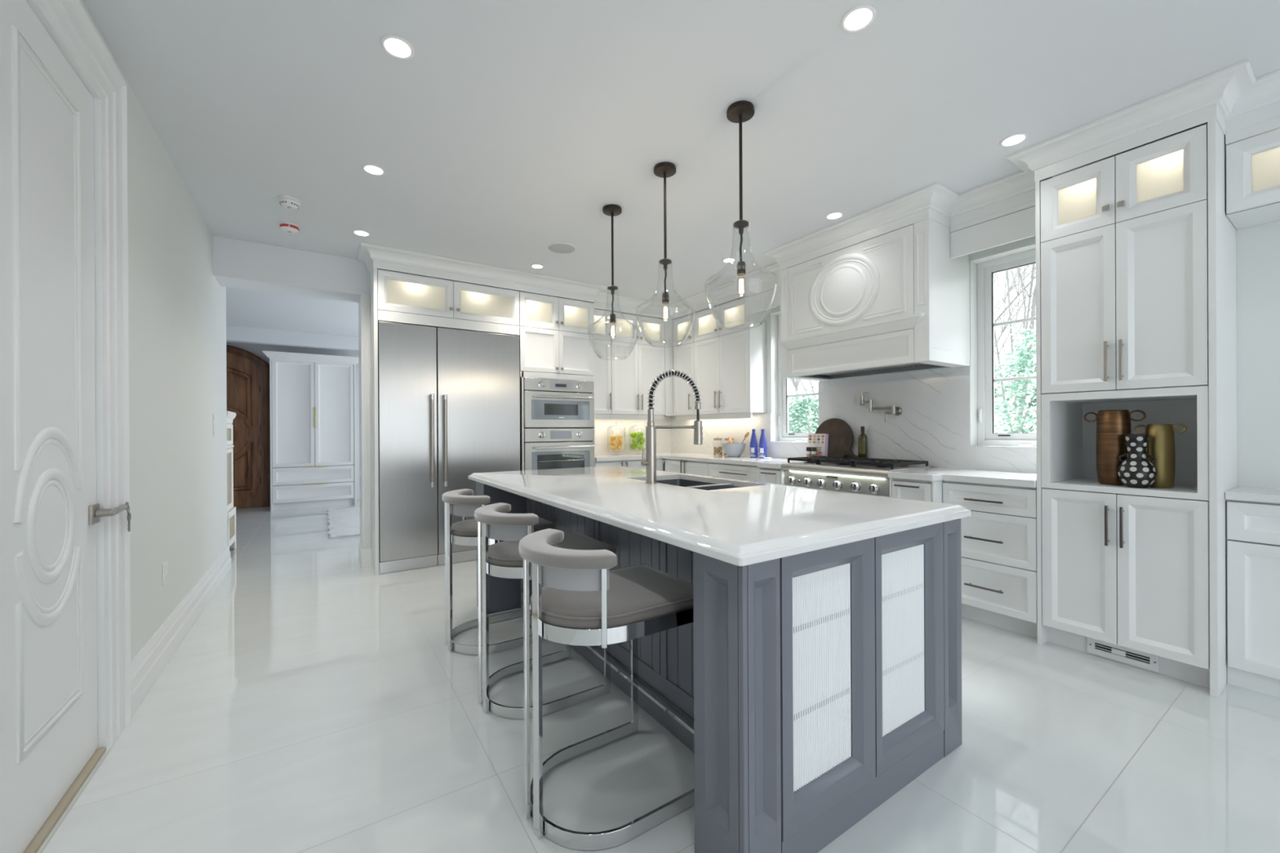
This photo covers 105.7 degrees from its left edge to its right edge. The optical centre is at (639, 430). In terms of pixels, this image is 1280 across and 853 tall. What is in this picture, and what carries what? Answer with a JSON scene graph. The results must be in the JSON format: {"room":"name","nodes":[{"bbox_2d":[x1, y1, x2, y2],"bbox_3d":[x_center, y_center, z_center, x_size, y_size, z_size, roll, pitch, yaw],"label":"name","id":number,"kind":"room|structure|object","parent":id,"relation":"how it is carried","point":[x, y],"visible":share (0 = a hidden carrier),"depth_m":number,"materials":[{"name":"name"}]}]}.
{"room":"kitchen","nodes":[
{"label":"kitchen","id":0,"kind":"room"},
{"bbox_2d":[80,0,227,661],"bbox_3d":[-1.098,-0.155,0.298,0.130,2.682,9.200,0,0,-33],"label":"wall","id":1,"kind":"structure","parent":0,"point":[178,468],"depth_m":2.61,"materials":[{"name":"paint"}]},
{"bbox_2d":[0,0,131,852],"bbox_3d":[-1.811,-0.106,1.500,0.105,2.588,1.053,0,0,-32],"label":"door","id":2,"kind":"structure","parent":1,"relation":"in","point":[65,516],"depth_m":1.53,"materials":[{"name":"paint"}]},
{"bbox_2d":[162,560,168,586],"bbox_3d":[-2.464,0.741,2.521,0.008,0.115,0.080,0,0,-33],"label":"wall outlet","id":3,"kind":"object","parent":1,"relation":"attached to","point":[165,566],"visible":1,"depth_m":2.51,"materials":[{"name":"white plastic"}]},
{"bbox_2d":[131,546,231,717],"bbox_3d":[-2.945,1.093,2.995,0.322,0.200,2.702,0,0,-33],"label":"baseboard","id":4,"kind":"structure","parent":1,"relation":"attached to","point":[149,663],"depth_m":2.58,"materials":[{"name":"paint"}]},
{"bbox_2d":[213,413,216,436],"bbox_3d":[-3.235,-0.042,3.691,0.008,0.170,0.080,0,0,-33],"label":"light switch","id":5,"kind":"object","parent":1,"relation":"attached to","point":[214,415],"visible":1,"depth_m":3.67,"materials":[{"name":"white plastic"}]},
{"bbox_2d":[226,341,359,508],"bbox_3d":[-5.054,-0.143,8.434,7.180,2.682,0.150,0,0,-33],"label":"wall","id":6,"kind":"structure","parent":0,"point":[255,348],"depth_m":8.11,"materials":[{"name":"paint"}]},
{"bbox_2d":[226,344,270,507],"bbox_3d":[-6.432,-0.059,7.363,1.290,2.530,0.135,0,0,-33],"label":"door","id":7,"kind":"structure","parent":6,"relation":"in","point":[247,375],"depth_m":7.58,"materials":[{"name":"brown wood"}]},
{"bbox_2d":[377,268,665,459],"bbox_3d":[-1.099,-0.161,5.412,3.510,2.682,0.140,0,0,-33],"label":"wall","id":8,"kind":"structure","parent":0,"point":[377,268],"depth_m":5.17,"materials":[{"name":"paint"}]},
{"bbox_2d":[213,235,370,302],"bbox_3d":[-2.910,-1.337,4.116,1.070,0.307,0.330,0,0,-33],"label":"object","id":9,"kind":"structure","parent":8,"relation":"attached to","point":[237,264],"depth_m":3.97,"materials":[{"name":"paint"}]},
{"bbox_2d":[358,293,372,568],"bbox_3d":[-2.483,0.001,4.373,0.084,2.375,0.367,0,0,-33],"label":"trim","id":10,"kind":"structure","parent":8,"relation":"attached to","point":[365,550],"depth_m":4.23,"materials":[{"name":"paint"}]},
{"bbox_2d":[593,308,611,419],"bbox_3d":[-0.537,-0.738,5.478,0.325,1.216,0.366,0,0,-33],"label":"upper cabinet","id":11,"kind":"object","parent":8,"relation":"attached to","point":[602,345],"visible":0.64,"depth_m":5.40,"materials":[{"name":"paint"}]},
{"bbox_2d":[595,416,671,454],"bbox_3d":[-0.182,0.047,5.921,1.396,0.464,0.012,0,0,-33],"label":"backsplash","id":12,"kind":"structure","parent":8,"relation":"attached to","point":[602,435],"depth_m":5.92,"materials":[{"name":"white tile"}]},
{"bbox_2d":[609,311,674,419],"bbox_3d":[-0.038,-0.741,5.804,0.869,1.216,0.366,0,0,-33],"label":"upper cabinet","id":13,"kind":"object","parent":8,"relation":"attached to","point":[632,377],"depth_m":5.66,"materials":[{"name":"paint"}]},
{"bbox_2d":[36,499,1279,852],"bbox_3d":[-1.351,1.214,2.788,7.180,0.060,13.650,0,0,-33],"label":"floor","id":14,"kind":"structure","parent":0,"point":[317,701],"depth_m":1.78,"materials":[{"name":"tile"}]},
{"bbox_2d":[226,410,235,549],"bbox_3d":[-4.228,0.505,4.571,0.605,1.385,0.522,0,0,-33],"label":"cabinet","id":15,"kind":"object","parent":14,"relation":"on","point":[231,510],"visible":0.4,"depth_m":4.80,"materials":[{"name":"paint"}]},
{"bbox_2d":[262,350,359,511],"bbox_3d":[-5.184,0.012,7.740,1.264,2.376,0.690,0,0,-33],"label":"wardrobe","id":16,"kind":"object","parent":14,"relation":"on","point":[313,397],"visible":1,"depth_m":7.52,"materials":[{"name":"paint"}]},
{"bbox_2d":[327,506,359,538],"bbox_3d":[-3.689,1.179,6.534,0.874,0.028,2.300,0,0,-33],"label":"rug","id":17,"kind":"object","parent":14,"relation":"on","point":[343,522],"visible":0.38,"depth_m":6.18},
{"bbox_2d":[369,267,378,575],"bbox_3d":[-2.312,-0.073,4.209,0.027,2.522,0.544,0,0,-33],"label":"end panel","id":18,"kind":"object","parent":14,"relation":"on","point":[373,281],"visible":0.77,"depth_m":3.99,"materials":[{"name":"paint"}]},
{"bbox_2d":[377,321,437,573],"bbox_3d":[-2.085,0.140,4.307,0.452,2.094,0.601,0,0,-33],"label":"refrigerator column","id":19,"kind":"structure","parent":14,"relation":"on","point":[407,353],"depth_m":4.10,"materials":[{"name":"silver metal"}]},
{"bbox_2d":[377,269,519,335],"bbox_3d":[-1.793,-1.125,4.529,1.201,0.426,0.554,0,0,-33],"label":"upper cabinet","id":20,"kind":"object","parent":19,"relation":"on","point":[402,298],"visible":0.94,"depth_m":4.29,"materials":[{"name":"paint"}]},
{"bbox_2d":[436,327,519,565],"bbox_3d":[-1.583,0.137,4.635,0.743,2.094,0.601,0,0,-33],"label":"refrigerator column","id":21,"kind":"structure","parent":14,"relation":"on","point":[478,373],"depth_m":4.39,"materials":[{"name":"silver metal"}]},
{"bbox_2d":[441,488,555,654],"bbox_3d":[-0.828,0.764,2.787,0.570,0.836,0.456,0,0,-33],"label":"bar stool","id":22,"kind":"object","parent":14,"relation":"on","point":[462,503],"visible":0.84,"depth_m":2.60,"materials":[{"name":"silver metal"}]},
{"bbox_2d":[474,502,616,719],"bbox_3d":[-0.455,0.762,2.216,0.570,0.836,0.456,0,0,-33],"label":"bar stool","id":23,"kind":"object","parent":14,"relation":"on","point":[503,559],"visible":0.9,"depth_m":2.04,"materials":[{"name":"silver metal"}]},
{"bbox_2d":[519,291,595,471],"bbox_3d":[-0.945,-0.081,5.075,0.805,2.524,0.568,0,0,-33],"label":"tall cabinet","id":24,"kind":"object","parent":14,"relation":"on","point":[554,343],"visible":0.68,"depth_m":4.84,"materials":[{"name":"paint"}]},
{"bbox_2d":[523,377,594,427],"bbox_3d":[-0.886,-0.272,5.001,0.748,0.480,0.455,0,0,-33],"label":"speed oven","id":25,"kind":"object","parent":24,"relation":"in","point":[548,402],"visible":0.99,"depth_m":4.84,"materials":[{"name":"silver metal"}]},
{"bbox_2d":[555,383,566,386],"bbox_3d":[-0.791,-0.453,4.857,0.120,0.031,0.002,0,0,-33],"label":"digital clock","id":26,"kind":"object","parent":25,"relation":"on","point":[556,384],"depth_m":4.86,"materials":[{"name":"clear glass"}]},
{"bbox_2d":[524,428,594,470],"bbox_3d":[-0.883,0.348,5.001,0.748,0.743,0.455,0,0,-33],"label":"wall oven","id":27,"kind":"object","parent":24,"relation":"in","point":[544,448],"visible":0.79,"depth_m":4.83,"materials":[{"name":"silver metal"}]},
{"bbox_2d":[518,528,694,850],"bbox_3d":[-0.105,0.761,1.594,0.570,0.836,0.456,0,0,-33],"label":"bar stool","id":28,"kind":"object","parent":14,"relation":"on","point":[580,601],"visible":0.96,"depth_m":1.42,"materials":[{"name":"silver metal"}]},
{"bbox_2d":[595,458,662,471],"bbox_3d":[-0.242,0.749,5.539,0.870,0.854,0.578,0,0,-33],"label":"base cabinet","id":29,"kind":"object","parent":14,"relation":"on","point":[633,463],"visible":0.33,"depth_m":5.32,"materials":[{"name":"paint"}]},
{"bbox_2d":[595,452,802,469],"bbox_3d":[0.467,0.297,4.942,1.407,0.040,2.357,0,0,-33],"label":"countertop","id":30,"kind":"structure","parent":29,"relation":"on","point":[773,463],"depth_m":5.04,"materials":[{"name":"white stone"}]},
{"bbox_2d":[713,436,722,455],"bbox_3d":[0.871,0.170,5.428,0.104,0.208,0.103,0,0,-33],"label":"storage jar","id":31,"kind":"object","parent":30,"relation":"on","point":[717,451],"visible":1,"depth_m":5.40,"materials":[{"name":"clear glass"}]},
{"bbox_2d":[721,443,746,457],"bbox_3d":[0.983,0.202,5.083,0.256,0.143,0.256,0,0,-33],"label":"bowl","id":32,"kind":"object","parent":30,"relation":"on","point":[731,450],"visible":0.98,"depth_m":5.00,"materials":[{"name":"white ceramic"}]},
{"bbox_2d":[749,429,757,457],"bbox_3d":[1.163,0.128,4.962,0.080,0.290,0.079,0,0,-33],"label":"water bottle","id":33,"kind":"object","parent":30,"relation":"on","point":[753,442],"visible":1,"depth_m":4.93,"materials":[{"name":"blue glass"}]},
{"bbox_2d":[749,447,755,456],"bbox_3d":[1.141,0.214,4.944,0.022,0.094,0.072,0,0,-39],"label":"print","id":34,"kind":"object","parent":33,"relation":"attached to","point":[753,450],"depth_m":4.93},
{"bbox_2d":[759,429,767,457],"bbox_3d":[1.231,0.128,4.859,0.080,0.290,0.079,0,0,-33],"label":"water bottle","id":35,"kind":"object","parent":30,"relation":"on","point":[762,442],"visible":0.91,"depth_m":4.83,"materials":[{"name":"blue glass"}]},
{"bbox_2d":[759,448,764,457],"bbox_3d":[1.209,0.214,4.841,0.022,0.094,0.072,0,0,-39],"label":"print","id":36,"kind":"object","parent":35,"relation":"attached to","point":[762,451],"depth_m":4.82},
{"bbox_2d":[806,447,811,457],"bbox_3d":[1.516,0.210,4.360,0.043,0.124,0.043,0,0,-33],"label":"grinder","id":37,"kind":"object","parent":30,"relation":"on","point":[808,449],"visible":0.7,"depth_m":4.34,"materials":[{"name":"clear glass"}]},
{"bbox_2d":[811,447,816,456],"bbox_3d":[1.547,0.209,4.313,0.043,0.124,0.043,0,0,-33],"label":"grinder","id":38,"kind":"object","parent":30,"relation":"on","point":[813,449],"visible":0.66,"depth_m":4.29,"materials":[{"name":"clear glass"}]},
{"bbox_2d":[807,433,828,456],"bbox_3d":[1.599,0.150,4.356,0.041,0.245,0.196,0,0,-40],"label":"cookbook","id":39,"kind":"object","parent":30,"relation":"on","point":[820,441],"visible":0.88,"depth_m":4.34,"materials":[{"name":"paper"}]},
{"bbox_2d":[808,435,824,451],"bbox_3d":[1.584,0.127,4.361,0.017,0.180,0.155,0,0,-40],"label":"print","id":40,"kind":"object","parent":39,"relation":"attached to","point":[815,441],"depth_m":4.35},
{"bbox_2d":[815,417,857,457],"bbox_3d":[1.708,0.080,4.238,0.061,0.378,0.438,0,0,-33],"label":"cutting board","id":41,"kind":"object","parent":30,"relation":"on","point":[840,433],"visible":0.58,"depth_m":4.21,"materials":[{"name":"brown wood"}]},
{"bbox_3d":[-0.026,0.089,5.839,0.220,0.378,0.220,0,0,-33],"label":"glass jar","id":42,"kind":"object","parent":30,"relation":"on","visible":0},
{"bbox_2d":[631,437,638,444],"bbox_3d":[-0.058,0.120,5.796,0.079,0.078,0.078,0,0,1],"label":"apple","id":43,"kind":"object","parent":42,"relation":"in","point":[635,440],"visible":1,"depth_m":5.77,"materials":[{"name":"green food"}]},
{"bbox_2d":[636,443,643,449],"bbox_3d":[0.002,0.189,5.793,0.078,0.078,0.079,0,0,26],"label":"apple","id":44,"kind":"object","parent":42,"relation":"in","point":[639,446],"visible":0.99,"depth_m":5.77,"materials":[{"name":"green food"}]},
{"bbox_2d":[662,458,709,475],"bbox_3d":[0.681,0.744,5.379,0.572,0.855,0.788,0,0,-33],"label":"base cabinet","id":45,"kind":"object","parent":14,"relation":"on","point":[697,468],"visible":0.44,"depth_m":5.19,"materials":[{"name":"paint"}]},
{"bbox_2d":[475,481,962,852],"bbox_3d":[0.059,0.750,2.540,1.148,0.855,2.470,0,0,-33],"label":"kitchen island","id":46,"kind":"object","parent":14,"relation":"on","point":[806,691],"visible":0.55,"depth_m":1.44,"materials":[{"name":"grey paint"}]},
{"bbox_2d":[468,465,971,566],"bbox_3d":[0.030,0.301,2.535,1.182,0.042,2.559,0,0,-33],"label":"island countertop","id":47,"kind":"structure","parent":46,"relation":"on","point":[753,522],"depth_m":1.73,"materials":[{"name":"white stone"}]},
{"bbox_2d":[640,369,702,484],"bbox_3d":[0.181,-0.028,2.665,0.410,0.614,0.064,0,0,-34],"label":"faucet","id":48,"kind":"object","parent":47,"relation":"on","point":[650,463],"visible":1,"depth_m":2.57,"materials":[{"name":"silver metal"}]},
{"bbox_2d":[656,479,741,490],"bbox_3d":[0.285,0.398,2.679,0.403,0.215,0.730,0,0,-33],"label":"sink","id":49,"kind":"object","parent":47,"relation":"in","point":[681,482],"visible":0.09,"depth_m":2.90,"materials":[{"name":"metal"}]},
{"bbox_2d":[707,462,758,481],"bbox_3d":[1.111,0.742,4.723,0.572,0.854,0.776,0,0,-33],"label":"base cabinet","id":50,"kind":"object","parent":14,"relation":"on","point":[740,472],"visible":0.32,"depth_m":4.60,"materials":[{"name":"paint"}]},
{"bbox_2d":[758,466,784,484],"bbox_3d":[1.351,0.741,4.263,0.676,0.854,0.254,0,0,-33],"label":"base cabinet","id":51,"kind":"object","parent":14,"relation":"on","point":[775,476],"visible":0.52,"depth_m":4.09,"materials":[{"name":"paint"}]},
{"bbox_2d":[782,456,929,497],"bbox_3d":[1.626,0.695,3.750,0.578,0.945,0.900,0,0,-33],"label":"gas range","id":52,"kind":"object","parent":14,"relation":"on","point":[868,476],"visible":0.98,"depth_m":3.56,"materials":[{"name":"metal"}]},
{"bbox_2d":[789,461,929,471],"bbox_3d":[1.656,0.272,3.771,0.499,0.021,0.900,0,0,-33],"label":"cooktop","id":53,"kind":"object","parent":52,"relation":"in","point":[900,468],"depth_m":3.53,"materials":[{"name":"metal"}]},
{"bbox_2d":[857,426,867,457],"bbox_3d":[1.844,0.117,4.017,0.070,0.306,0.070,0,0,-33],"label":"oil bottle","id":54,"kind":"object","parent":52,"relation":"on","point":[862,438],"visible":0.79,"depth_m":3.99,"materials":[{"name":"green glass"}]},
{"bbox_2d":[889,478,943,502],"bbox_3d":[1.993,0.739,3.281,0.676,0.854,0.280,0,0,-33],"label":"base cabinet","id":55,"kind":"object","parent":14,"relation":"on","point":[917,490],"visible":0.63,"depth_m":3.09,"materials":[{"name":"paint"}]},
{"bbox_2d":[942,480,1037,638],"bbox_3d":[2.245,0.738,2.990,0.572,0.854,0.482,0,0,-33],"label":"base cabinet","id":56,"kind":"object","parent":14,"relation":"on","point":[998,540],"visible":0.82,"depth_m":2.81,"materials":[{"name":"paint"}]},
{"bbox_2d":[888,466,1036,487],"bbox_3d":[2.130,0.290,3.084,0.659,0.040,0.763,0,0,-33],"label":"countertop","id":57,"kind":"structure","parent":56,"relation":"on","point":[932,474],"depth_m":3.00,"materials":[{"name":"white stone"}]},
{"bbox_2d":[1035,119,1237,697],"bbox_3d":[2.549,-0.098,2.518,0.574,2.524,0.639,0,0,-33],"label":"pantry cabinet","id":58,"kind":"object","parent":14,"relation":"on","point":[1136,248],"visible":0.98,"depth_m":2.34,"materials":[{"name":"paint"}]},
{"bbox_2d":[1084,409,1146,485],"bbox_3d":[2.469,0.085,2.528,0.133,0.387,0.210,0,0,-4],"label":"vase","id":59,"kind":"object","parent":58,"relation":"in","point":[1112,425],"visible":0.94,"depth_m":2.49,"materials":[{"name":"brown metal"}]},
{"bbox_2d":[1087,637,1159,672],"bbox_3d":[2.410,1.113,2.429,0.012,0.092,0.260,0,0,-33],"label":"floor register","id":60,"kind":"object","parent":58,"relation":"attached to","point":[1139,659],"visible":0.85,"depth_m":2.42,"materials":[{"name":"white plastic"}]},
{"bbox_2d":[1117,434,1156,488],"bbox_3d":[2.454,0.148,2.397,0.135,0.263,0.136,0,0,-33],"label":"vase","id":61,"kind":"object","parent":58,"relation":"in","point":[1136,471],"visible":1,"depth_m":2.37,"materials":[{"name":"black ceramic"}]},
{"bbox_2d":[1134,423,1186,488],"bbox_3d":[2.575,0.122,2.402,0.104,0.313,0.156,0,0,-3],"label":"vase","id":62,"kind":"object","parent":58,"relation":"in","point":[1161,442],"visible":0.94,"depth_m":2.36,"materials":[{"name":"gold metal"}]},
{"bbox_2d":[1226,499,1279,697],"bbox_3d":[3.188,0.737,1.720,0.385,0.850,1.390,0,0,-33],"label":"base cabinet","id":63,"kind":"object","parent":14,"relation":"on","point":[1252,528],"visible":0.99,"depth_m":2.16,"materials":[{"name":"paint"}]},
{"bbox_2d":[1225,486,1279,503],"bbox_3d":[3.194,0.293,1.725,0.367,0.035,1.390,0,0,-33],"label":"countertop","id":64,"kind":"structure","parent":63,"relation":"on","point":[1239,493],"depth_m":2.17,"materials":[{"name":"white stone"}]},
{"bbox_2d":[82,0,1279,336],"bbox_3d":[-1.366,-1.538,2.785,7.180,0.080,13.650,0,0,-33],"label":"ceiling","id":65,"kind":"structure","parent":0,"point":[507,134],"depth_m":2.25,"materials":[{"name":"paint"}]},
{"bbox_2d":[277,195,300,209],"bbox_3d":[-2.265,-1.468,3.134,0.120,0.050,0.120,0,0,-33],"label":"smoke detector","id":66,"kind":"object","parent":65,"relation":"attached to","point":[286,202],"visible":1,"depth_m":3.10,"materials":[{"name":"white plastic"}]},
{"bbox_2d":[279,222,299,233],"bbox_3d":[-2.546,-1.467,3.524,0.120,0.048,0.120,0,0,-33],"label":"smoke detector","id":67,"kind":"object","parent":65,"relation":"attached to","point":[290,228],"visible":1,"depth_m":3.49,"materials":[{"name":"white plastic"}]},
{"bbox_2d":[226,324,358,351],"bbox_3d":[-5.145,-1.379,7.302,5.600,0.207,0.150,0,0,-33],"label":"trim","id":68,"kind":"structure","parent":65,"relation":"attached to","point":[233,333],"depth_m":7.20,"materials":[{"name":"paint"}]},
{"bbox_2d":[351,229,370,236],"bbox_3d":[-2.103,-1.491,3.663,0.120,0.006,0.120,0,0,-33],"label":"recessed light","id":69,"kind":"object","parent":65,"relation":"in","point":[361,233],"visible":1,"depth_m":3.66,"materials":[{"name":"white"}]},
{"bbox_2d":[361,164,385,175],"bbox_3d":[-1.525,-1.494,2.780,0.120,0.006,0.120,0,0,-33],"label":"recessed light","id":70,"kind":"object","parent":65,"relation":"in","point":[372,169],"visible":1,"depth_m":2.77,"materials":[{"name":"white plastic"}]},
{"bbox_2d":[380,34,414,59],"bbox_3d":[-0.946,-1.496,1.895,0.120,0.006,0.120,0,0,-33],"label":"recessed light","id":71,"kind":"object","parent":65,"relation":"in","point":[397,46],"visible":1,"depth_m":1.89,"materials":[{"name":"white plastic"}]},
{"bbox_2d":[530,263,543,268],"bbox_3d":[-0.937,-1.498,4.426,0.120,0.006,0.120,0,0,-33],"label":"recessed light","id":72,"kind":"object","parent":65,"relation":"in","point":[535,265],"visible":1,"depth_m":4.42,"materials":[{"name":"white"}]},
{"bbox_2d":[547,242,575,253],"bbox_3d":[-0.644,-1.500,3.992,0.230,0.004,0.230,0,0,-33],"label":"ceiling speaker","id":73,"kind":"object","parent":65,"relation":"attached to","point":[562,248],"visible":1,"depth_m":3.99},
{"bbox_2d":[587,204,638,359],"bbox_3d":[-0.185,-0.997,3.281,0.341,1.014,0.341,0,0,-33],"label":"pendant lamp","id":74,"kind":"object","parent":65,"relation":"hanging from","point":[611,210],"visible":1,"depth_m":3.27,"materials":[{"name":"clear glass"}]},
{"bbox_2d":[609,313,615,323],"bbox_3d":[-0.184,-0.759,3.282,0.040,0.057,0.040,0,0,-33],"label":"socket","id":75,"kind":"object","parent":74,"relation":"attached to","point":[612,317],"depth_m":3.27,"materials":[{"name":"brown metal"}]},
{"bbox_2d":[635,161,695,346],"bbox_3d":[0.145,-0.998,2.777,0.341,1.014,0.341,0,0,-33],"label":"pendant lamp","id":76,"kind":"object","parent":65,"relation":"hanging from","point":[664,170],"visible":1,"depth_m":2.77,"materials":[{"name":"clear glass"}]},
{"bbox_2d":[662,292,669,303],"bbox_3d":[0.146,-0.760,2.777,0.040,0.057,0.040,0,0,-33],"label":"socket","id":77,"kind":"object","parent":76,"relation":"attached to","point":[665,295],"depth_m":2.76,"materials":[{"name":"brown metal"}]},
{"bbox_2d":[722,257,735,262],"bbox_3d":[0.787,-1.507,4.293,0.120,0.006,0.120,0,0,-33],"label":"recessed light","id":78,"kind":"object","parent":65,"relation":"in","point":[726,260],"visible":0.92,"depth_m":4.28,"materials":[{"name":"white"}]},
{"bbox_2d":[704,100,778,329],"bbox_3d":[0.474,-1.000,2.275,0.341,1.014,0.341,0,0,-33],"label":"pendant lamp","id":79,"kind":"object","parent":65,"relation":"hanging from","point":[740,112],"visible":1,"depth_m":2.27,"materials":[{"name":"clear glass"}]},
{"bbox_2d":[737,261,745,275],"bbox_3d":[0.475,-0.761,2.275,0.040,0.057,0.040,0,0,-33],"label":"socket","id":80,"kind":"object","parent":79,"relation":"attached to","point":[740,264],"depth_m":2.26,"materials":[{"name":"brown metal"}]},
{"bbox_2d":[356,58,1279,319],"bbox_3d":[0.587,-1.427,2.581,3.307,0.158,6.070,0,0,-33],"label":"trim","id":81,"kind":"structure","parent":65,"relation":"attached to","point":[1232,95],"depth_m":3.06,"materials":[{"name":"paint"}]},
{"bbox_2d":[746,283,780,315],"bbox_3d":[1.241,-1.270,4.530,0.020,0.242,0.660,0,0,-33],"label":"window valance","id":82,"kind":"object","parent":81,"relation":"attached to","point":[762,300],"visible":0.58,"depth_m":4.62,"materials":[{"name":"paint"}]},
{"bbox_2d":[950,200,1035,258],"bbox_3d":[2.229,-1.274,3.020,0.020,0.242,0.543,0,0,-33],"label":"window valance","id":83,"kind":"object","parent":81,"relation":"attached to","point":[1017,223],"visible":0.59,"depth_m":3.03,"materials":[{"name":"paint"}]},
{"bbox_2d":[825,211,843,219],"bbox_3d":[1.366,-1.509,3.408,0.120,0.006,0.120,0,0,-33],"label":"recessed light","id":84,"kind":"object","parent":65,"relation":"in","point":[833,215],"visible":1,"depth_m":3.41,"materials":[{"name":"white plastic"}]},
{"bbox_2d":[840,4,876,32],"bbox_3d":[0.798,-1.505,1.774,0.120,0.006,0.120,0,0,-33],"label":"recessed light","id":85,"kind":"object","parent":65,"relation":"in","point":[859,17],"visible":1,"depth_m":1.77,"materials":[{"name":"white plastic"}]},
{"bbox_2d":[999,132,1028,146],"bbox_3d":[1.944,-1.512,2.524,0.120,0.006,0.120,0,0,-33],"label":"recessed light","id":86,"kind":"object","parent":65,"relation":"in","point":[1015,139],"visible":1,"depth_m":2.52,"materials":[{"name":"white plastic"}]},
{"bbox_2d":[671,133,1279,488],"bbox_3d":[2.857,-0.179,2.736,0.180,2.682,8.950,0,0,-33],"label":"wall","id":87,"kind":"structure","parent":0,"point":[1258,246],"depth_m":2.37,"materials":[{"name":"paint"}]},
{"bbox_2d":[673,313,696,420],"bbox_3d":[0.589,-0.739,5.784,0.271,1.226,0.410,0,0,-33],"label":"upper cabinet","id":88,"kind":"object","parent":87,"relation":"attached to","point":[683,354],"visible":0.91,"depth_m":5.74,"materials":[{"name":"paint"}]},
{"bbox_2d":[693,297,766,419],"bbox_3d":[0.940,-0.741,5.248,0.271,1.226,0.871,0,0,-33],"label":"upper cabinet","id":89,"kind":"object","parent":87,"relation":"attached to","point":[730,364],"visible":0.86,"depth_m":5.08,"materials":[{"name":"paint"}]},
{"bbox_2d":[777,314,818,441],"bbox_3d":[1.581,-0.539,4.734,0.105,1.298,0.568,0,0,-33],"label":"window","id":90,"kind":"structure","parent":87,"relation":"in","point":[783,383],"depth_m":4.92,"materials":[{"name":"paint"}]},
{"bbox_2d":[671,366,1036,472],"bbox_3d":[1.506,-0.088,4.626,0.012,0.720,4.027,0,0,-33],"label":"backsplash","id":91,"kind":"structure","parent":87,"relation":"attached to","point":[933,426],"depth_m":3.79,"materials":[{"name":"white tile"}]},
{"bbox_2d":[859,391,902,422],"bbox_3d":[1.928,-0.191,3.899,0.076,0.250,0.315,0,0,-33],"label":"pot filler","id":92,"kind":"object","parent":91,"relation":"attached to","point":[897,411],"visible":1,"depth_m":3.86,"materials":[{"name":"silver metal"}]},
{"bbox_2d":[777,217,969,381],"bbox_3d":[1.728,-0.903,3.735,0.610,0.906,1.202,0,0,-33],"label":"range hood","id":93,"kind":"object","parent":87,"relation":"attached to","point":[896,301],"visible":1,"depth_m":3.39,"materials":[{"name":"paint"}]},
{"bbox_2d":[977,248,1036,446],"bbox_3d":[2.574,-0.543,3.217,0.105,1.298,0.583,0,0,-33],"label":"window","id":94,"kind":"structure","parent":87,"relation":"in","point":[986,270],"depth_m":3.41,"materials":[{"name":"paint"}]},
{"bbox_2d":[1225,116,1279,229],"bbox_3d":[3.188,-1.179,1.755,0.329,0.366,1.340,0,0,-33],"label":"upper cabinet","id":95,"kind":"object","parent":87,"relation":"attached to","point":[1252,152],"visible":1,"depth_m":2.17,"materials":[{"name":"paint"}]},
{"label":"outside","id":96,"kind":"structure","parent":0,"visible":0},
{"bbox_3d":[7.798,1.448,15.855,21.600,0.050,34.000,0,0,-33],"label":"ground","id":97,"kind":"structure","parent":96,"visible":0},
{"bbox_2d":[788,378,799,430],"bbox_3d":[3.828,-3.847,11.348,9.023,10.611,6.016,0,0,-27],"label":"bare tree","id":98,"kind":"object","parent":97,"relation":"on","point":[796,384],"visible":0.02,"depth_m":10.65,"materials":[{"name":"grey plant"}]},
{"bbox_2d":[788,392,813,432],"bbox_3d":[2.893,0.416,9.454,1.753,2.338,1.796,0,0,-36],"label":"evergreen shrub","id":99,"kind":"object","parent":97,"relation":"on","point":[793,400],"visible":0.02,"depth_m":9.27,"materials":[{"name":"green plant"}]},
{"bbox_2d":[788,388,818,432],"bbox_3d":[2.559,0.433,7.696,1.674,2.229,1.619,0,0,25],"label":"evergreen shrub","id":100,"kind":"object","parent":97,"relation":"on","point":[800,412],"visible":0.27,"depth_m":7.54,"materials":[{"name":"green plant"}]},
{"bbox_2d":[788,379,818,405],"bbox_3d":[5.454,-4.579,13.550,5.941,12.064,7.884,0,0,-18],"label":"bare tree","id":101,"kind":"object","parent":97,"relation":"on","point":[812,386],"visible":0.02,"depth_m":12.65,"materials":[{"name":"grey plant"}]},
{"bbox_2d":[994,360,1012,429],"bbox_3d":[5.001,0.215,7.361,1.770,2.569,1.730,0,0,21],"label":"evergreen shrub","id":102,"kind":"object","parent":97,"relation":"on","point":[997,395],"visible":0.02,"depth_m":7.16,"materials":[{"name":"green plant"}]},
{"bbox_2d":[994,264,1035,398],"bbox_3d":[6.602,-3.873,10.288,8.015,10.650,9.850,0,0,2],"label":"bare tree","id":103,"kind":"object","parent":97,"relation":"on","point":[997,277],"visible":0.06,"depth_m":9.86,"materials":[{"name":"grey plant"}]},
{"bbox_2d":[994,263,1036,433],"bbox_3d":[5.779,-3.899,7.681,7.103,10.712,6.509,0,0,-33],"label":"bare tree","id":104,"kind":"object","parent":97,"relation":"on","point":[1033,268],"visible":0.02,"depth_m":8.06,"materials":[{"name":"grey plant"}]},
{"bbox_2d":[995,323,1036,433],"bbox_3d":[4.553,0.168,5.555,1.558,2.786,1.486,0,0,-33],"label":"evergreen shrub","id":105,"kind":"object","parent":97,"relation":"on","point":[1017,357],"visible":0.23,"depth_m":5.62,"materials":[{"name":"green plant"}]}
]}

